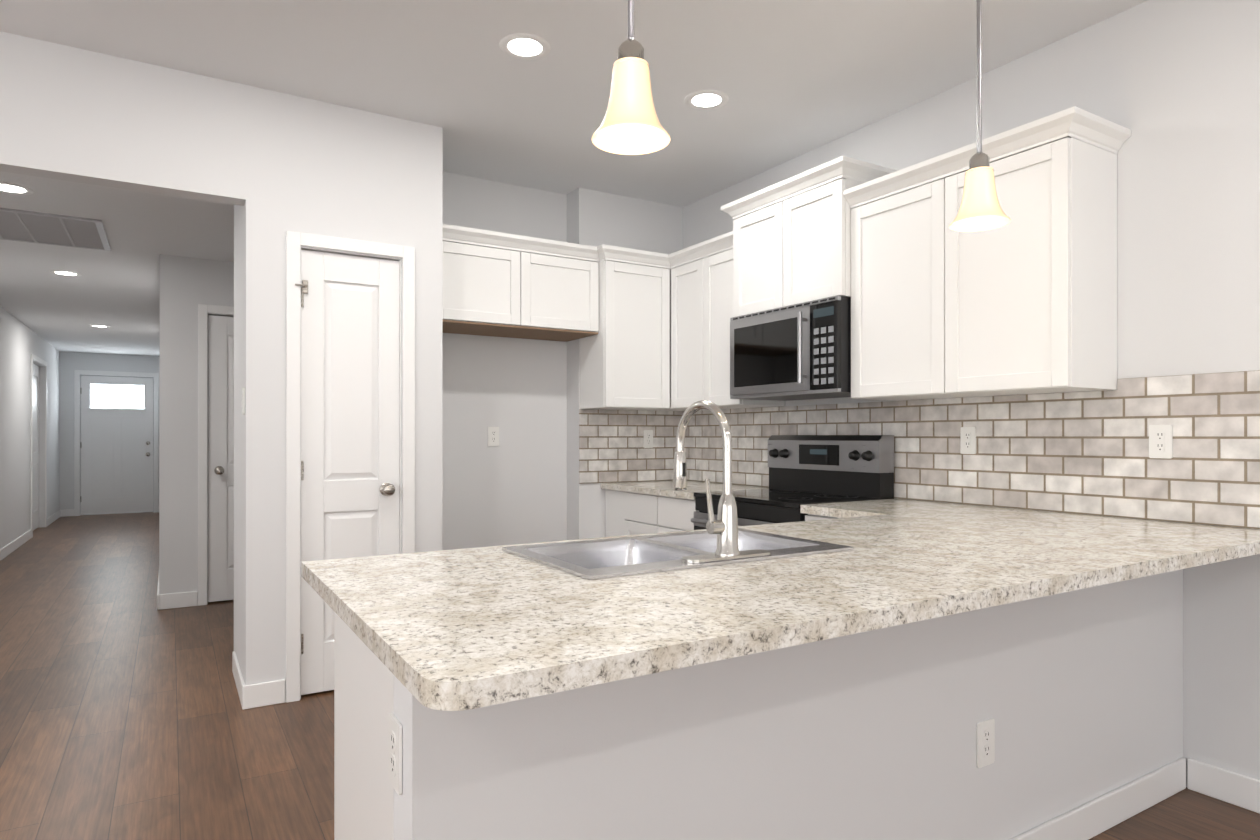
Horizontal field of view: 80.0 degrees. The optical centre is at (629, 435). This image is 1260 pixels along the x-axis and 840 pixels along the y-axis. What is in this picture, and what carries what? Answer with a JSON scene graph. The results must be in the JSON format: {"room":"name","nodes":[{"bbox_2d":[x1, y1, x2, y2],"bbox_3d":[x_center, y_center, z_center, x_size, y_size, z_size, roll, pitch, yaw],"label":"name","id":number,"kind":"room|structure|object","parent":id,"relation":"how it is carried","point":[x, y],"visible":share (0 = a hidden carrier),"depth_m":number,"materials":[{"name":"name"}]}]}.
{"room":"kitchen","nodes":[
{"label":"kitchen","id":0,"kind":"room"},
{"bbox_2d":[0,306,59,548],"bbox_3d":[-5.969,-0.166,6.929,0.120,2.770,10.360,0,0,-31],"label":"wall","id":1,"kind":"structure","parent":0,"point":[15,428],"depth_m":8.44,"materials":[{"name":"white paint"}]},
{"bbox_2d":[33,364,38,530],"bbox_3d":[-7.522,0.154,9.431,0.035,2.113,1.140,0,0,-31],"label":"hall door","id":2,"kind":"structure","parent":1,"relation":"in","point":[35,446],"depth_m":9.71,"materials":[{"name":"white wood"}]},
{"bbox_2d":[31,353,46,536],"bbox_3d":[-7.449,0.126,9.476,0.016,2.192,1.274,0,0,-31],"label":"door frame","id":3,"kind":"structure","parent":1,"relation":"attached to","point":[38,359],"depth_m":9.22,"materials":[{"name":"white wood"}]},
{"bbox_2d":[0,509,1259,839],"bbox_3d":[-2.687,1.162,3.789,6.600,0.105,18.900,0,0,-31],"label":"baseboard","id":4,"kind":"structure","parent":1,"relation":"attached to","point":[1098,815],"depth_m":2.47,"materials":[{"name":"white wood"}]},
{"bbox_2d":[59,351,158,512],"bbox_3d":[-8.016,-0.160,11.679,1.350,2.770,0.120,0,0,-31],"label":"wall","id":5,"kind":"structure","parent":0,"point":[69,363],"depth_m":11.36,"materials":[{"name":"white paint"}]},
{"bbox_2d":[80,376,152,514],"bbox_3d":[-7.956,0.153,11.665,0.936,2.120,0.115,0,0,-31],"label":"entry door","id":6,"kind":"structure","parent":5,"relation":"in","point":[116,444],"depth_m":11.67,"materials":[{"name":"white wood"}]},
{"bbox_2d":[74,370,158,515],"bbox_3d":[-7.942,0.120,11.644,1.080,2.210,0.016,0,0,-31],"label":"door frame","id":7,"kind":"structure","parent":5,"relation":"attached to","point":[77,373],"depth_m":11.49,"materials":[{"name":"white wood"}]},
{"bbox_2d":[0,171,233,355],"bbox_3d":[-4.873,-1.300,7.601,2.690,0.080,10.360,0,0,-31],"label":"ceiling","id":8,"kind":"structure","parent":0,"point":[116,288],"depth_m":5.44,"materials":[{"name":"white paint"}]},
{"bbox_2d":[0,182,33,194],"bbox_3d":[-3.177,-1.262,3.844,0.204,0.006,0.204,0,0,-31],"label":"recessed light","id":9,"kind":"object","parent":8,"relation":"in","point":[9,188],"visible":0.98,"depth_m":3.86,"materials":[{"name":"white"}]},
{"bbox_2d":[0,208,110,250],"bbox_3d":[-3.575,-1.258,4.609,0.600,0.012,0.820,0,0,-31],"label":"ceiling vent","id":10,"kind":"object","parent":8,"relation":"in","point":[45,228],"visible":1,"depth_m":4.59,"materials":[{"name":"white metal"}]},
{"bbox_2d":[49,270,81,275],"bbox_3d":[-4.395,-1.260,5.854,0.204,0.006,0.204,0,0,-31],"label":"recessed light","id":11,"kind":"object","parent":8,"relation":"in","point":[64,273],"visible":0.92,"depth_m":5.85,"materials":[{"name":"white"}]},
{"bbox_2d":[89,325,109,327],"bbox_3d":[-6.119,-1.256,8.668,0.204,0.006,0.204,0,0,-31],"label":"recessed light","id":12,"kind":"object","parent":8,"relation":"in","point":[102,326],"visible":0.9,"depth_m":8.68,"materials":[{"name":"white"}]},
{"bbox_2d":[159,254,233,605],"bbox_3d":[-2.842,-0.168,5.584,1.110,2.770,0.120,0,0,-31],"label":"wall","id":13,"kind":"structure","parent":0,"point":[183,287],"depth_m":5.31,"materials":[{"name":"white paint"}]},
{"bbox_2d":[198,304,233,605],"bbox_3d":[-2.680,0.141,5.602,0.939,2.152,0.016,0,0,-31],"label":"door frame","id":14,"kind":"structure","parent":13,"relation":"attached to","point":[204,310],"depth_m":5.37,"materials":[{"name":"white wood"}]},
{"bbox_2d":[208,315,233,601],"bbox_3d":[-2.686,0.170,5.612,0.809,2.070,0.105,0,0,-31],"label":"closet door","id":15,"kind":"structure","parent":13,"relation":"in","point":[220,458],"depth_m":5.46,"materials":[{"name":"white wood"}]},
{"bbox_2d":[0,31,442,701],"bbox_3d":[-1.764,-0.171,3.365,1.845,2.770,0.110,0,0,-31],"label":"wall","id":16,"kind":"structure","parent":0,"point":[69,113],"depth_m":3.37,"materials":[{"name":"white paint"}]},
{"bbox_2d":[295,250,399,694],"bbox_3d":[-1.332,0.172,3.565,0.481,2.060,0.105,0,0,-31],"label":"pantry door","id":17,"kind":"structure","parent":16,"relation":"in","point":[350,406],"depth_m":3.57,"materials":[{"name":"white painted wood"},{"name":"satin nickel"}]},
{"bbox_2d":[286,231,414,702],"bbox_3d":[-1.343,0.143,3.613,0.581,2.142,0.126,0,0,-31],"label":"door frame","id":18,"kind":"structure","parent":16,"relation":"attached to","point":[295,241],"depth_m":3.44,"materials":[{"name":"white wood"}]},
{"bbox_2d":[443,224,534,337],"bbox_3d":[-0.915,-0.862,4.293,0.563,0.495,0.431,0,0,-31],"label":"upper cabinet","id":19,"kind":"object","parent":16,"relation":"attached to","point":[489,276],"depth_m":4.14,"materials":[{"name":"white wood"}]},
{"bbox_2d":[235,205,243,678],"bbox_3d":[-1.849,-0.171,3.676,0.110,2.770,0.510,0,0,-31],"label":"wall","id":20,"kind":"structure","parent":0,"point":[239,533],"depth_m":3.64,"materials":[{"name":"white paint"}]},
{"bbox_2d":[234,172,566,650],"bbox_3d":[-1.251,-0.170,4.412,1.900,2.770,0.120,0,0,-31],"label":"wall","id":21,"kind":"structure","parent":0,"point":[511,489],"depth_m":4.63,"materials":[{"name":"white paint"}]},
{"bbox_2d":[488,427,498,445],"bbox_3d":[-0.834,0.009,4.592,0.072,0.118,0.007,0,0,-31],"label":"outlet","id":22,"kind":"object","parent":21,"relation":"attached to","point":[493,436],"visible":1,"depth_m":4.59,"materials":[{"name":"white plastic"}]},
{"bbox_2d":[511,238,598,341],"bbox_3d":[-0.537,-0.862,4.525,0.563,0.495,0.431,0,0,-31],"label":"upper cabinet","id":23,"kind":"object","parent":21,"relation":"attached to","point":[566,274],"depth_m":4.39,"materials":[{"name":"white wood"}]},
{"bbox_2d":[0,0,1147,207],"bbox_3d":[-0.147,-1.601,-0.356,6.840,0.080,9.410,0,0,-31],"label":"ceiling","id":24,"kind":"structure","parent":0,"point":[791,79],"depth_m":3.11,"materials":[{"name":"white paint"}]},
{"bbox_2d":[499,33,550,59],"bbox_3d":[-0.421,-1.553,3.011,0.204,0.006,0.204,0,0,-31],"label":"recessed light","id":25,"kind":"object","parent":24,"relation":"in","point":[523,46],"visible":1,"depth_m":3.00,"materials":[{"name":"white"}]},
{"bbox_2d":[592,0,669,154],"bbox_3d":[0.002,-1.087,1.569,0.164,0.942,0.164,0,0,-31],"label":"pendant light","id":26,"kind":"object","parent":24,"relation":"hanging from","point":[631,125],"visible":1,"depth_m":1.54,"materials":[{"name":"white glass"}]},
{"bbox_2d":[685,90,728,109],"bbox_3d":[0.355,-1.553,3.486,0.204,0.006,0.204,0,0,-31],"label":"recessed light","id":27,"kind":"object","parent":24,"relation":"in","point":[705,99],"visible":1,"depth_m":3.48,"materials":[{"name":"white"}]},
{"bbox_2d":[949,0,1010,231],"bbox_3d":[1.019,-1.086,2.192,0.164,0.942,0.164,0,0,-31],"label":"pendant light","id":28,"kind":"object","parent":24,"relation":"hanging from","point":[980,208],"visible":1,"depth_m":2.17,"materials":[{"name":"white glass"}]},
{"bbox_2d":[567,187,682,539],"bbox_3d":[-0.055,-0.169,5.045,0.800,2.770,0.290,0,0,-31],"label":"wall","id":29,"kind":"structure","parent":0,"point":[596,218],"depth_m":4.81,"materials":[{"name":"white paint"}]},
{"bbox_2d":[575,244,666,410],"bbox_3d":[-0.008,-0.637,4.671,0.485,0.945,0.393,0,0,-31],"label":"upper cabinet","id":30,"kind":"object","parent":29,"relation":"attached to","point":[623,366],"depth_m":4.54,"materials":[{"name":"white wood"}]},
{"bbox_2d":[0,512,1259,839],"bbox_3d":[-2.687,1.244,3.789,6.840,0.060,19.140,0,0,-31],"label":"floor","id":31,"kind":"structure","parent":0,"point":[124,714],"depth_m":3.14,"materials":[{"name":"brown wood"}]},
{"bbox_2d":[334,612,393,839],"bbox_3d":[-0.431,0.775,1.642,0.311,0.872,0.576,0,0,-31],"label":"base cabinet","id":32,"kind":"object","parent":31,"relation":"on","point":[363,709],"depth_m":1.55,"materials":[{"name":"white wood"}]},
{"bbox_2d":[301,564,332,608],"bbox_3d":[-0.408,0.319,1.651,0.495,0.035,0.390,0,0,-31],"label":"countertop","id":33,"kind":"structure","parent":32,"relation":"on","point":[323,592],"depth_m":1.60,"materials":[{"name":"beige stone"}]},
{"bbox_2d":[605,489,617,536],"bbox_3d":[0.176,0.780,4.834,0.621,0.872,0.301,0,0,-31],"label":"base cabinet","id":34,"kind":"object","parent":31,"relation":"on","point":[611,496],"depth_m":4.74,"materials":[{"name":"white wood"}]},
{"bbox_2d":[601,480,768,499],"bbox_3d":[0.347,0.323,4.534,0.643,0.035,0.996,0,0,-31],"label":"countertop","id":35,"kind":"structure","parent":34,"relation":"on","point":[660,488],"depth_m":4.44,"materials":[{"name":"beige stone"}]},
{"bbox_2d":[925,505,1097,523],"bbox_3d":[1.423,0.320,2.772,0.648,0.035,0.390,0,0,-31],"label":"countertop","id":36,"kind":"structure","parent":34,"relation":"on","point":[1010,515],"depth_m":2.87,"materials":[{"name":"beige stone"}]},
{"bbox_2d":[618,491,645,535],"bbox_3d":[0.337,0.779,4.571,0.621,0.872,0.433,0,0,-31],"label":"base cabinet","id":37,"kind":"object","parent":31,"relation":"on","point":[631,506],"depth_m":4.51,"materials":[{"name":"white wood"}]},
{"bbox_2d":[646,494,698,533],"bbox_3d":[0.502,0.779,4.301,0.621,0.872,0.437,0,0,-31],"label":"base cabinet","id":38,"kind":"object","parent":31,"relation":"on","point":[663,513],"depth_m":4.18,"materials":[{"name":"white wood"}]},
{"bbox_2d":[691,435,893,529],"bbox_3d":[0.769,0.607,3.749,0.686,1.214,0.776,0,0,-31],"label":"electric range","id":39,"kind":"object","parent":31,"relation":"on","point":[811,469],"visible":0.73,"depth_m":3.73,"materials":[{"name":"black metal"}]},
{"bbox_2d":[805,514,838,520],"bbox_3d":[1.144,0.778,3.218,0.658,0.872,0.511,0,0,-31],"label":"base cabinet","id":40,"kind":"object","parent":31,"relation":"on","point":[809,517],"depth_m":3.23,"materials":[{"name":"white wood"}]},
{"bbox_2d":[301,504,1259,710],"bbox_3d":[0.650,0.319,2.052,2.718,0.035,1.050,0,0,-31],"label":"countertop","id":41,"kind":"structure","parent":40,"relation":"on","point":[459,629],"depth_m":1.45,"materials":[{"name":"beige stone"}]},
{"bbox_2d":[502,528,853,579],"bbox_3d":[0.126,0.384,1.972,0.790,0.180,0.480,0,0,-31],"label":"double-bowl sink","id":42,"kind":"object","parent":41,"relation":"in","point":[606,558],"visible":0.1,"depth_m":2.03,"materials":[{"name":"silver metal"}]},
{"bbox_2d":[673,400,770,562],"bbox_3d":[0.185,0.103,1.879,0.255,0.381,0.244,0,0,-31],"label":"gooseneck faucet","id":43,"kind":"object","parent":41,"relation":"on","point":[724,526],"visible":1,"depth_m":1.79,"materials":[{"name":"silver metal"}]},
{"bbox_2d":[800,498,957,513],"bbox_3d":[1.131,0.321,3.254,0.643,0.035,0.438,0,0,-31],"label":"countertop","id":44,"kind":"structure","parent":40,"relation":"on","point":[853,506],"depth_m":3.24,"materials":[{"name":"beige stone"}]},
{"bbox_2d":[393,569,1182,839],"bbox_3d":[0.749,0.776,1.954,2.652,0.872,0.120,0,0,-31],"label":"wall","id":45,"kind":"structure","parent":0,"point":[1076,696],"depth_m":1.73,"materials":[{"name":"white paint"}]},
{"bbox_2d":[388,713,401,794],"bbox_3d":[-0.404,0.546,1.289,0.007,0.118,0.072,0,0,-31],"label":"outlet","id":46,"kind":"object","parent":45,"relation":"attached to","point":[395,751],"visible":1,"depth_m":1.28,"materials":[{"name":"white plastic"}]},
{"bbox_2d":[976,718,994,767],"bbox_3d":[0.947,0.820,1.999,0.072,0.118,0.007,0,0,-31],"label":"outlet","id":47,"kind":"object","parent":45,"relation":"attached to","point":[985,734],"visible":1,"depth_m":2.00,"materials":[{"name":"white plastic"}]},
{"bbox_2d":[683,0,1259,786],"bbox_3d":[2.719,-0.174,1.396,0.120,2.770,9.410,0,0,-31],"label":"wall","id":48,"kind":"structure","parent":0,"point":[1173,86],"depth_m":2.60,"materials":[{"name":"white paint"}]},
{"bbox_2d":[667,240,706,409],"bbox_3d":[0.464,-0.637,4.584,0.393,0.945,0.414,0,0,-31],"label":"upper cabinet","id":49,"kind":"object","parent":48,"relation":"attached to","point":[686,267],"depth_m":4.53,"materials":[{"name":"white wood"}]},
{"bbox_2d":[707,234,784,408],"bbox_3d":[0.639,-0.637,4.358,0.331,0.945,0.392,0,0,-31],"label":"upper cabinet","id":50,"kind":"object","parent":48,"relation":"attached to","point":[718,328],"depth_m":4.27,"materials":[{"name":"white wood"}]},
{"bbox_2d":[727,186,770,321],"bbox_3d":[0.837,-0.940,3.986,0.381,0.610,0.450,0,0,-31],"label":"upper cabinet","id":51,"kind":"object","parent":48,"relation":"attached to","point":[749,242],"depth_m":3.96,"materials":[{"name":"white wood"}]},
{"bbox_2d":[771,158,894,308],"bbox_3d":[1.010,-0.941,3.704,0.381,0.610,0.449,0,0,-31],"label":"upper cabinet","id":52,"kind":"object","parent":48,"relation":"attached to","point":[811,210],"depth_m":3.56,"materials":[{"name":"white wood"}]},
{"bbox_2d":[730,295,850,400],"bbox_3d":[0.890,-0.415,3.824,0.452,0.438,0.768,0,0,-31],"label":"over-the-range microwave","id":53,"kind":"object","parent":52,"relation":"attached to","point":[800,351],"visible":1,"depth_m":3.65,"materials":[{"name":"black metal"}]},
{"bbox_2d":[851,162,940,400],"bbox_3d":[1.292,-0.639,3.291,0.331,0.945,0.549,0,0,-31],"label":"upper cabinet","id":54,"kind":"object","parent":48,"relation":"attached to","point":[889,212],"depth_m":3.26,"materials":[{"name":"white wood"}]},
{"bbox_2d":[579,370,1259,528],"bbox_3d":[0.872,0.048,3.530,0.800,0.508,3.262,0,0,-31],"label":"tile backsplash","id":55,"kind":"structure","parent":48,"relation":"attached to","point":[1080,452],"depth_m":3.04,"materials":[{"name":"grey tile"}]},
{"bbox_2d":[644,430,652,447],"bbox_3d":[0.122,0.026,4.965,0.072,0.118,0.007,0,0,-31],"label":"outlet","id":56,"kind":"object","parent":55,"relation":"attached to","point":[648,438],"visible":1,"depth_m":4.96,"materials":[{"name":"white plastic"}]},
{"bbox_2d":[960,427,975,453],"bbox_3d":[1.476,0.024,3.280,0.007,0.118,0.072,0,0,-31],"label":"outlet","id":57,"kind":"object","parent":55,"relation":"attached to","point":[967,440],"visible":1,"depth_m":3.28,"materials":[{"name":"white plastic"}]},
{"bbox_2d":[1149,425,1172,458],"bbox_3d":[1.866,0.023,2.643,0.007,0.118,0.072,0,0,-31],"label":"outlet","id":58,"kind":"object","parent":55,"relation":"attached to","point":[1160,441],"visible":1,"depth_m":2.64,"materials":[{"name":"white plastic"}]},
{"bbox_2d":[927,108,1122,397],"bbox_3d":[1.517,-0.639,2.924,0.331,0.945,0.549,0,0,-31],"label":"upper cabinet","id":59,"kind":"object","parent":48,"relation":"attached to","point":[1023,301],"depth_m":2.75,"materials":[{"name":"white wood"}]}
]}

